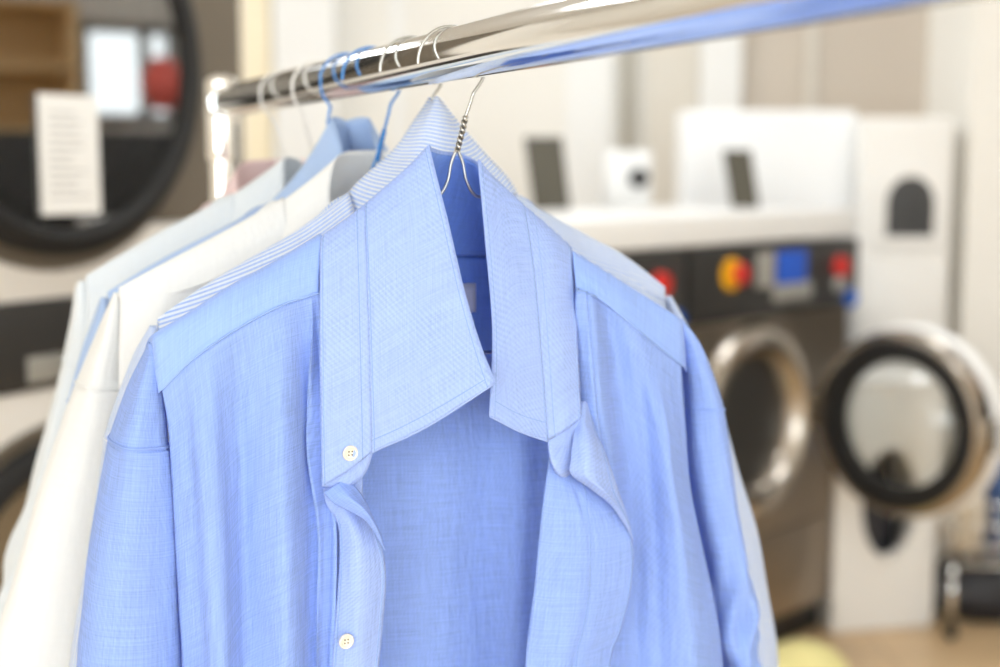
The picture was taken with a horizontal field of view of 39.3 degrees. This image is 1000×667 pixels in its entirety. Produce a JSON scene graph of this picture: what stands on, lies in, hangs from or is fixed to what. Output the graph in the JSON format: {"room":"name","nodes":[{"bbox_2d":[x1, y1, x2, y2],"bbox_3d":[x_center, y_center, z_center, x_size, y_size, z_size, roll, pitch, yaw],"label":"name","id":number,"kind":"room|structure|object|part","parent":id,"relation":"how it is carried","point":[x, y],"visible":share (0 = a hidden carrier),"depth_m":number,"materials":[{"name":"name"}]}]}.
{"room":"laundry","nodes":[
{"label":"laundry","id":0,"kind":"room"},
{"bbox_2d":[239,0,646,201],"bbox_3d":[0.100,-0.791,6.613,7.000,3.000,0.120,0,7,0],"label":"wall","id":1,"kind":"structure","parent":0,"point":[507,108],"depth_m":6.51,"materials":[{"name":"beige paint"}]},
{"bbox_2d":[242,0,274,160],"bbox_3d":[-1.109,-0.778,6.503,0.124,3.000,0.099,0,7,0],"label":"trim","id":2,"kind":"structure","parent":1,"relation":"attached to","point":[257,14],"depth_m":6.40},
{"bbox_2d":[272,0,338,159],"bbox_3d":[-0.888,-0.774,6.473,0.279,3.000,0.159,0,7,0],"label":"trim","id":3,"kind":"structure","parent":1,"relation":"attached to","point":[303,31],"depth_m":6.33,"materials":[{"name":"white paint"}]},
{"bbox_2d":[390,0,403,149],"bbox_3d":[-0.475,-0.782,6.538,0.056,3.000,0.029,0,7,0],"label":"trim","id":4,"kind":"structure","parent":1,"relation":"attached to","point":[397,108],"depth_m":6.49,"materials":[{"name":"white paint"}]},
{"bbox_2d":[566,56,612,208],"bbox_3d":[0.414,-0.782,6.533,0.214,3.000,0.039,0,7,0],"label":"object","id":5,"kind":"structure","parent":1,"relation":"attached to","point":[589,83],"depth_m":6.49,"materials":[{"name":"white paint"}]},
{"bbox_2d":[621,53,633,149],"bbox_3d":[0.589,-1.272,6.424,0.056,2.000,0.056,0,7,0],"label":"pipe","id":6,"kind":"object","parent":1,"relation":"attached to","point":[627,124],"visible":0.33,"depth_m":6.43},
{"bbox_2d":[646,43,697,205],"bbox_3d":[0.806,-0.782,6.538,0.252,3.000,0.029,0,7,0],"label":"trim","id":7,"kind":"structure","parent":1,"relation":"attached to","point":[672,72],"depth_m":6.49,"materials":[{"name":"beige paint"}]},
{"bbox_2d":[697,36,742,109],"bbox_3d":[1.005,-0.774,6.473,0.183,3.000,0.159,0,7,0],"label":"trim","id":8,"kind":"structure","parent":1,"relation":"attached to","point":[719,80],"depth_m":6.35,"materials":[{"name":"white paint"}]},
{"bbox_2d":[741,26,805,109],"bbox_3d":[1.266,-0.781,6.528,0.293,3.000,0.049,0,7,0],"label":"trim","id":9,"kind":"structure","parent":1,"relation":"attached to","point":[773,62],"depth_m":6.45,"materials":[{"name":"beige paint"}]},
{"bbox_2d":[804,24,817,109],"bbox_3d":[1.429,-0.779,6.513,0.046,3.000,0.079,0,7,0],"label":"trim","id":10,"kind":"structure","parent":1,"relation":"attached to","point":[811,30],"depth_m":6.42,"materials":[{"name":"beige paint"}]},
{"bbox_2d":[815,6,929,117],"bbox_3d":[1.916,-0.781,6.528,0.906,3.000,0.049,0,7,0],"label":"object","id":11,"kind":"structure","parent":1,"relation":"attached to","point":[873,65],"depth_m":6.45,"materials":[{"name":"beige paint"}]},
{"bbox_2d":[777,611,999,666],"bbox_3d":[0.100,1.337,1.872,7.000,0.100,9.800,0,7,0],"label":"floor","id":12,"kind":"structure","parent":0,"point":[976,644],"depth_m":4.41,"materials":[{"name":"beige tile"}]},
{"bbox_2d":[0,0,242,590],"bbox_3d":[-1.315,0.042,3.186,1.018,2.161,1.180,4,8,30],"label":"dryer","id":13,"kind":"object","parent":12,"relation":"on","point":[146,63],"visible":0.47,"depth_m":2.93,"materials":[{"name":"silver metal"}]},
{"bbox_3d":[-0.897,0.611,3.010,0.006,0.692,0.692,4,8,30],"label":"door glass","id":14,"kind":"part","parent":13,"relation":"part of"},
{"bbox_3d":[-0.898,0.610,3.011,0.056,0.814,0.814,4,8,30],"label":"door","id":15,"kind":"part","parent":13,"relation":"part of","materials":[{"name":"rubber"}]},
{"bbox_3d":[-0.937,0.595,3.032,0.032,0.978,1.180,4,8,30],"label":"panel","id":16,"kind":"part","parent":13,"relation":"part of","materials":[{"name":"beige metal"}]},
{"bbox_3d":[-0.933,0.017,2.960,0.040,0.181,1.180,4,8,30],"label":"control panel","id":17,"kind":"part","parent":13,"relation":"part of","materials":[{"name":"black plastic"}]},
{"bbox_2d":[37,93,100,214],"bbox_3d":[-0.887,-0.369,2.889,0.002,0.244,0.161,4,8,30],"label":"paper notice","id":18,"kind":"object","parent":13,"relation":"attached to","point":[68,135],"visible":1,"depth_m":2.89,"materials":[{"name":"white paper"}]},
{"bbox_3d":[-0.937,-0.149,2.943,0.032,0.145,1.180,4,8,30],"label":"panel","id":19,"kind":"part","parent":13,"relation":"part of","materials":[{"name":"beige metal"}]},
{"bbox_3d":[-0.897,-0.566,2.870,0.006,0.692,0.692,4,8,30],"label":"door glass","id":20,"kind":"part","parent":13,"relation":"part of","materials":[{"name":"black glass"}]},
{"bbox_3d":[-0.898,-0.566,2.871,0.056,0.814,0.814,4,8,30],"label":"door","id":21,"kind":"part","parent":13,"relation":"part of","materials":[{"name":"rubber"}]},
{"bbox_3d":[-0.937,-0.568,2.893,0.032,0.880,1.180,4,8,30],"label":"panel","id":22,"kind":"part","parent":13,"relation":"part of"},
{"bbox_2d":[203,0,964,201],"bbox_3d":[0.061,0.564,1.031,0.560,1.635,2.568,-3,7,-22],"label":"rack","id":23,"kind":"object","parent":12,"relation":"on","point":[555,32],"visible":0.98,"depth_m":1.01,"materials":[{"name":"silver metal"}]},
{"bbox_2d":[0,150,390,666],"bbox_3d":[-0.136,0.268,1.468,0.765,0.913,0.133,-3,7,-22],"label":"dress shirt","id":24,"kind":"object","parent":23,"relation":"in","point":[38,618],"visible":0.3,"depth_m":1.32,"materials":[{"name":"white fabric"}]},
{"bbox_3d":[-0.253,0.286,1.389,0.262,0.831,0.036,-3,7,-22],"label":"panel","id":25,"kind":"part","parent":24,"relation":"part of","materials":[{"name":"white fabric"}]},
{"bbox_3d":[-0.416,0.427,2.183,0.043,1.453,0.043,-3,7,-22],"label":"post","id":26,"kind":"part","parent":23,"relation":"part of","materials":[{"name":"silver metal"}]},
{"bbox_2d":[66,117,388,403],"bbox_3d":[-0.162,0.247,1.543,0.728,0.960,0.129,-3,7,-22],"label":"dress shirt","id":27,"kind":"object","parent":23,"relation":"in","point":[340,136],"visible":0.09,"depth_m":1.45,"materials":[{"name":"fabric"}]},
{"bbox_3d":[-0.285,0.283,1.467,0.262,0.831,0.037,-3,7,-22],"label":"panel","id":28,"kind":"part","parent":27,"relation":"part of","materials":[{"name":"white fabric"}]},
{"bbox_2d":[259,69,285,163],"bbox_3d":[-0.268,-0.187,1.746,0.410,0.280,0.008,-3,7,-22],"label":"wire hanger","id":29,"kind":"object","parent":23,"relation":"hanging from","point":[276,131],"visible":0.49,"depth_m":1.73,"materials":[{"name":"silver metal"}]},
{"bbox_2d":[199,158,305,210],"bbox_3d":[-0.269,0.285,1.809,0.656,1.015,0.118,-3,7,-22],"label":"dress shirt","id":30,"kind":"object","parent":29,"relation":"hanging from","point":[246,172],"visible":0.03,"depth_m":1.73,"materials":[{"name":"pink fabric"}]},
{"bbox_3d":[-0.268,-0.138,1.751,0.410,0.181,0.007,-3,7,-22],"label":"hanger frame","id":31,"kind":"part","parent":29,"relation":"part of","materials":[{"name":"white metal"}]},
{"bbox_2d":[291,60,319,159],"bbox_3d":[-0.207,-0.174,1.598,0.483,0.271,0.008,-3,7,-22],"label":"wire hanger","id":32,"kind":"object","parent":23,"relation":"hanging from","point":[304,123],"visible":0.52,"depth_m":1.58,"materials":[{"name":"silver metal"}]},
{"bbox_2d":[0,157,303,618],"bbox_3d":[-0.215,0.271,1.662,0.765,0.954,0.127,-3,7,-22],"label":"dress shirt","id":33,"kind":"object","parent":32,"relation":"hanging from","point":[226,209],"visible":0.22,"depth_m":1.52,"materials":[{"name":"fabric"}]},
{"bbox_3d":[-0.335,0.262,1.576,0.270,0.831,0.036,-3,7,-22],"label":"panel","id":34,"kind":"part","parent":33,"relation":"part of","materials":[{"name":"fabric"}]},
{"bbox_2d":[319,52,350,124],"bbox_3d":[-0.161,-0.157,1.488,0.465,0.278,0.008,-3,7,-22],"label":"wire hanger","id":35,"kind":"object","parent":23,"relation":"hanging from","point":[344,53],"visible":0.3,"depth_m":1.46,"materials":[{"name":"metal"}]},
{"bbox_2d":[341,46,400,168],"bbox_3d":[-0.128,-0.153,1.409,0.464,0.267,0.009,-3,7,-22],"label":"wire hanger","id":36,"kind":"object","parent":23,"relation":"hanging from","point":[383,133],"visible":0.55,"depth_m":1.41,"materials":[{"name":"metal"}]},
{"bbox_3d":[-0.128,-0.098,1.415,0.464,0.156,0.007,-3,7,-22],"label":"hanger frame","id":37,"kind":"part","parent":36,"relation":"part of","materials":[{"name":"blue metal"}]},
{"bbox_2d":[379,35,442,99],"bbox_3d":[-0.067,-0.132,1.300,0.460,0.283,0.006,-3,7,-22],"label":"wire hanger","id":38,"kind":"object","parent":23,"relation":"hanging from","point":[407,36],"visible":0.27,"depth_m":1.27,"materials":[{"name":"silver metal"}]},
{"bbox_2d":[77,145,761,666],"bbox_3d":[-0.028,0.386,1.266,0.673,1.102,0.153,-3,7,-22],"label":"dress shirt","id":39,"kind":"object","parent":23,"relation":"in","point":[347,476],"visible":1,"depth_m":1.18,"materials":[{"name":"fabric"}]},
{"bbox_3d":[-0.203,0.379,1.157,0.145,0.823,0.039,-2,7,-15],"label":"panel","id":40,"kind":"part","parent":39,"relation":"part of","materials":[{"name":"blue fabric"}]},
{"bbox_3d":[-0.017,0.464,1.325,0.615,0.932,0.041,-3,7,-22],"label":"panel","id":41,"kind":"part","parent":39,"relation":"part of","materials":[{"name":"blue fabric"}]},
{"bbox_3d":[0.143,0.417,1.318,0.253,0.929,0.036,-3,7,-22],"label":"panel","id":42,"kind":"part","parent":39,"relation":"part of","materials":[{"name":"blue fabric"}]},
{"bbox_2d":[69,96,777,666],"bbox_3d":[-0.037,0.275,1.372,0.742,1.000,0.120,-3,7,-22],"label":"dress shirt","id":43,"kind":"object","parent":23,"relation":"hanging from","point":[435,125],"visible":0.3,"depth_m":1.28,"materials":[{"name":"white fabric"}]},
{"bbox_3d":[-0.199,0.301,1.280,0.244,0.848,0.034,-3,7,-22],"label":"panel","id":44,"kind":"part","parent":43,"relation":"part of","materials":[{"name":"blue fabric"}]},
{"bbox_3d":[-0.075,0.309,1.375,0.520,0.888,0.055,-3,7,-22],"label":"panel","id":45,"kind":"part","parent":43,"relation":"part of","materials":[{"name":"blue fabric"}]},
{"bbox_3d":[0.064,0.283,1.386,0.275,0.837,0.035,-3,7,-22],"label":"panel","id":46,"kind":"part","parent":43,"relation":"part of","materials":[{"name":"blue fabric"}]},
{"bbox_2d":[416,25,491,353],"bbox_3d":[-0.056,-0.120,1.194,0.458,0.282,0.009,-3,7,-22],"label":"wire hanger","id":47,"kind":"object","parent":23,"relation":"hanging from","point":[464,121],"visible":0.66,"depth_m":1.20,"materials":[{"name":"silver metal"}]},
{"bbox_3d":[-0.056,-0.068,1.199,0.458,0.177,0.007,-3,7,-22],"label":"hanger frame","id":48,"kind":"part","parent":47,"relation":"part of","materials":[{"name":"silver metal"}]},
{"bbox_3d":[0.060,-0.207,0.942,0.044,0.044,2.458,-3,7,-22],"label":"rail","id":49,"kind":"part","parent":23,"relation":"part of","materials":[{"name":"silver metal"}]},
{"bbox_2d":[620,249,684,316],"bbox_3d":[-0.091,0.415,3.793,0.970,1.275,0.885,7,9,44],"label":"washing machine","id":50,"kind":"object","parent":12,"relation":"on","point":[667,267],"visible":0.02,"depth_m":3.71,"materials":[{"name":"grey plastic"}]},
{"bbox_2d":[543,205,855,251],"bbox_3d":[0.258,-0.299,3.978,0.640,0.085,1.835,7,9,44],"label":"countertop","id":51,"kind":"structure","parent":50,"relation":"on","point":[620,229],"depth_m":3.95,"materials":[{"name":"white ceramic"}]},
{"bbox_2d":[524,137,569,209],"bbox_3d":[0.147,-0.493,4.367,0.145,0.238,0.090,0,7,0],"label":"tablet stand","id":52,"kind":"object","parent":51,"relation":"on","point":[545,155],"visible":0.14,"depth_m":4.35,"materials":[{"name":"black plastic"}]},
{"bbox_2d":[601,150,650,207],"bbox_3d":[0.417,-0.510,4.620,0.156,0.188,0.165,0,7,0],"label":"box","id":53,"kind":"object","parent":51,"relation":"on","point":[625,174],"visible":0.98,"depth_m":4.57,"materials":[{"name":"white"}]},
{"bbox_3d":[0.454,-0.506,4.555,0.068,0.068,0.035,0,7,0],"label":"knob","id":54,"kind":"part","parent":53,"relation":"part of","materials":[{"name":"black plastic"}]},
{"bbox_2d":[722,150,758,206],"bbox_3d":[0.785,-0.498,4.568,0.114,0.200,0.090,0,7,0],"label":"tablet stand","id":55,"kind":"object","parent":51,"relation":"on","point":[739,168],"visible":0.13,"depth_m":4.55,"materials":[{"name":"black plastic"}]},
{"bbox_2d":[675,110,856,238],"bbox_3d":[0.953,0.042,5.141,0.612,1.696,0.240,0,7,0],"label":"box","id":56,"kind":"object","parent":12,"relation":"on","point":[801,158],"visible":0.24,"depth_m":4.94,"materials":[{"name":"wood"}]},
{"bbox_2d":[777,638,847,666],"bbox_3d":[0.848,0.951,3.938,0.284,0.176,0.220,0,7,0],"label":"pouf","id":57,"kind":"object","parent":12,"relation":"on","point":[798,652],"visible":0.8,"depth_m":3.89,"materials":[{"name":"yellow fabric"}]},
{"bbox_2d":[636,237,999,642],"bbox_3d":[0.718,0.357,4.274,1.462,1.275,0.885,7,9,44],"label":"washing machine","id":58,"kind":"object","parent":12,"relation":"on","point":[769,319],"visible":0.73,"depth_m":4.17,"materials":[{"name":"grey metal"}]},
{"bbox_3d":[0.647,-0.166,3.921,0.005,0.092,0.092,7,9,44],"label":"emergency stop plate","id":59,"kind":"part","parent":58,"relation":"part of","materials":[{"name":"plastic"}]},
{"bbox_3d":[0.720,0.260,4.144,0.148,0.610,0.610,7,9,44],"label":"door frame","id":60,"kind":"part","parent":58,"relation":"part of","materials":[{"name":"metal"}]},
{"bbox_3d":[0.796,-0.162,4.135,0.080,0.210,0.885,7,9,44],"label":"control panel","id":61,"kind":"part","parent":58,"relation":"part of","materials":[{"name":"black plastic"}]},
{"bbox_3d":[0.791,0.272,4.189,0.030,0.655,0.880,7,9,44],"label":"panel","id":62,"kind":"part","parent":58,"relation":"part of","materials":[{"name":"metal"}]},
{"bbox_3d":[0.791,0.741,4.245,0.030,0.280,0.880,7,9,44],"label":"panel","id":63,"kind":"part","parent":58,"relation":"part of","materials":[{"name":"metal"}]},
{"bbox_3d":[1.358,0.288,3.910,0.050,0.100,0.045,-6,9,-43],"label":"door handle","id":64,"kind":"part","parent":58,"relation":"part of","materials":[{"name":"metal"}]},
{"bbox_2d":[819,366,940,632],"bbox_3d":[1.214,0.541,4.652,0.365,0.820,0.315,-1,7,-12],"label":"cabinet","id":65,"kind":"object","parent":12,"relation":"on","point":[894,411],"visible":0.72,"depth_m":4.51,"materials":[{"name":"white plastic"}]},
{"bbox_3d":[1.054,0.544,4.626,0.030,0.780,0.249,-1,7,-12],"label":"panel","id":66,"kind":"part","parent":65,"relation":"part of","materials":[{"name":"white plastic"}]},
{"bbox_2d":[862,453,895,553],"bbox_3d":[1.205,0.629,4.677,0.217,0.595,0.184,0,7,0],"label":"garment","id":67,"kind":"object","parent":65,"relation":"on","point":[880,529],"visible":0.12,"depth_m":4.59,"materials":[{"name":"black fabric"}]},
{"bbox_3d":[1.185,0.525,4.791,0.355,0.780,0.019,-1,7,-12],"label":"panel","id":68,"kind":"part","parent":65,"relation":"part of","materials":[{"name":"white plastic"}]},
{"bbox_3d":[1.214,0.144,4.607,0.365,0.020,0.310,-1,7,-12],"label":"lid","id":69,"kind":"part","parent":65,"relation":"part of","materials":[{"name":"white plastic"}]},
{"bbox_3d":[1.372,0.536,4.693,0.030,0.780,0.249,-1,7,-12],"label":"panel","id":70,"kind":"part","parent":65,"relation":"part of","materials":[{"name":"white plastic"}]},
{"bbox_2d":[847,117,953,556],"bbox_3d":[1.404,0.074,4.991,0.323,1.667,0.226,0,7,0],"label":"tall cabinet","id":71,"kind":"object","parent":12,"relation":"on","point":[902,167],"visible":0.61,"depth_m":4.84,"materials":[{"name":"white plastic"}]},
{"bbox_3d":[1.404,-0.055,4.890,0.263,0.330,0.016,0,7,0],"label":"plate","id":72,"kind":"part","parent":71,"relation":"part of","materials":[{"name":"white plastic"}]},
{"bbox_2d":[933,549,999,621],"bbox_3d":[1.601,0.834,4.733,0.511,0.219,0.328,0,7,0],"label":"bag","id":73,"kind":"object","parent":12,"relation":"on","point":[977,588],"visible":0.59,"depth_m":4.60,"materials":[{"name":"fabric"}]},
{"bbox_2d":[935,503,999,639],"bbox_3d":[1.717,0.733,4.630,0.584,0.444,0.440,0,7,0],"label":"trolley","id":74,"kind":"object","parent":12,"relation":"on","point":[950,626],"visible":0.48,"depth_m":4.44,"materials":[{"name":"silver metal"}]},
{"bbox_3d":[1.437,0.827,4.450,0.021,0.180,0.022,0,7,0],"label":"leg","id":75,"kind":"part","parent":74,"relation":"part of","materials":[{"name":"silver metal"}]},
{"bbox_2d":[938,492,986,554],"bbox_3d":[1.526,0.591,4.630,0.150,0.246,0.221,0,7,0],"label":"towel","id":76,"kind":"object","parent":74,"relation":"in","point":[965,536],"visible":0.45,"depth_m":4.54,"materials":[{"name":"beige fabric"}]},
{"bbox_2d":[935,503,999,566],"bbox_3d":[1.717,0.616,4.616,0.568,0.208,0.388,0,7,0],"label":"basket","id":77,"kind":"object","parent":74,"relation":"on","point":[946,518],"depth_m":4.43,"materials":[{"name":"silver metal"}]},
{"bbox_2d":[984,464,999,556],"bbox_3d":[1.672,0.561,4.566,0.171,0.321,0.184,0,7,0],"label":"jeans","id":78,"kind":"object","parent":74,"relation":"in","point":[992,493],"visible":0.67,"depth_m":4.53,"materials":[{"name":"fabric"}]},
{"bbox_2d":[926,0,999,555],"bbox_3d":[1.796,-0.612,5.114,0.344,3.000,0.500,0,7,0],"label":"wall pillar","id":79,"kind":"structure","parent":0,"point":[963,70],"depth_m":4.92,"materials":[{"name":"beige paint"}]}
]}

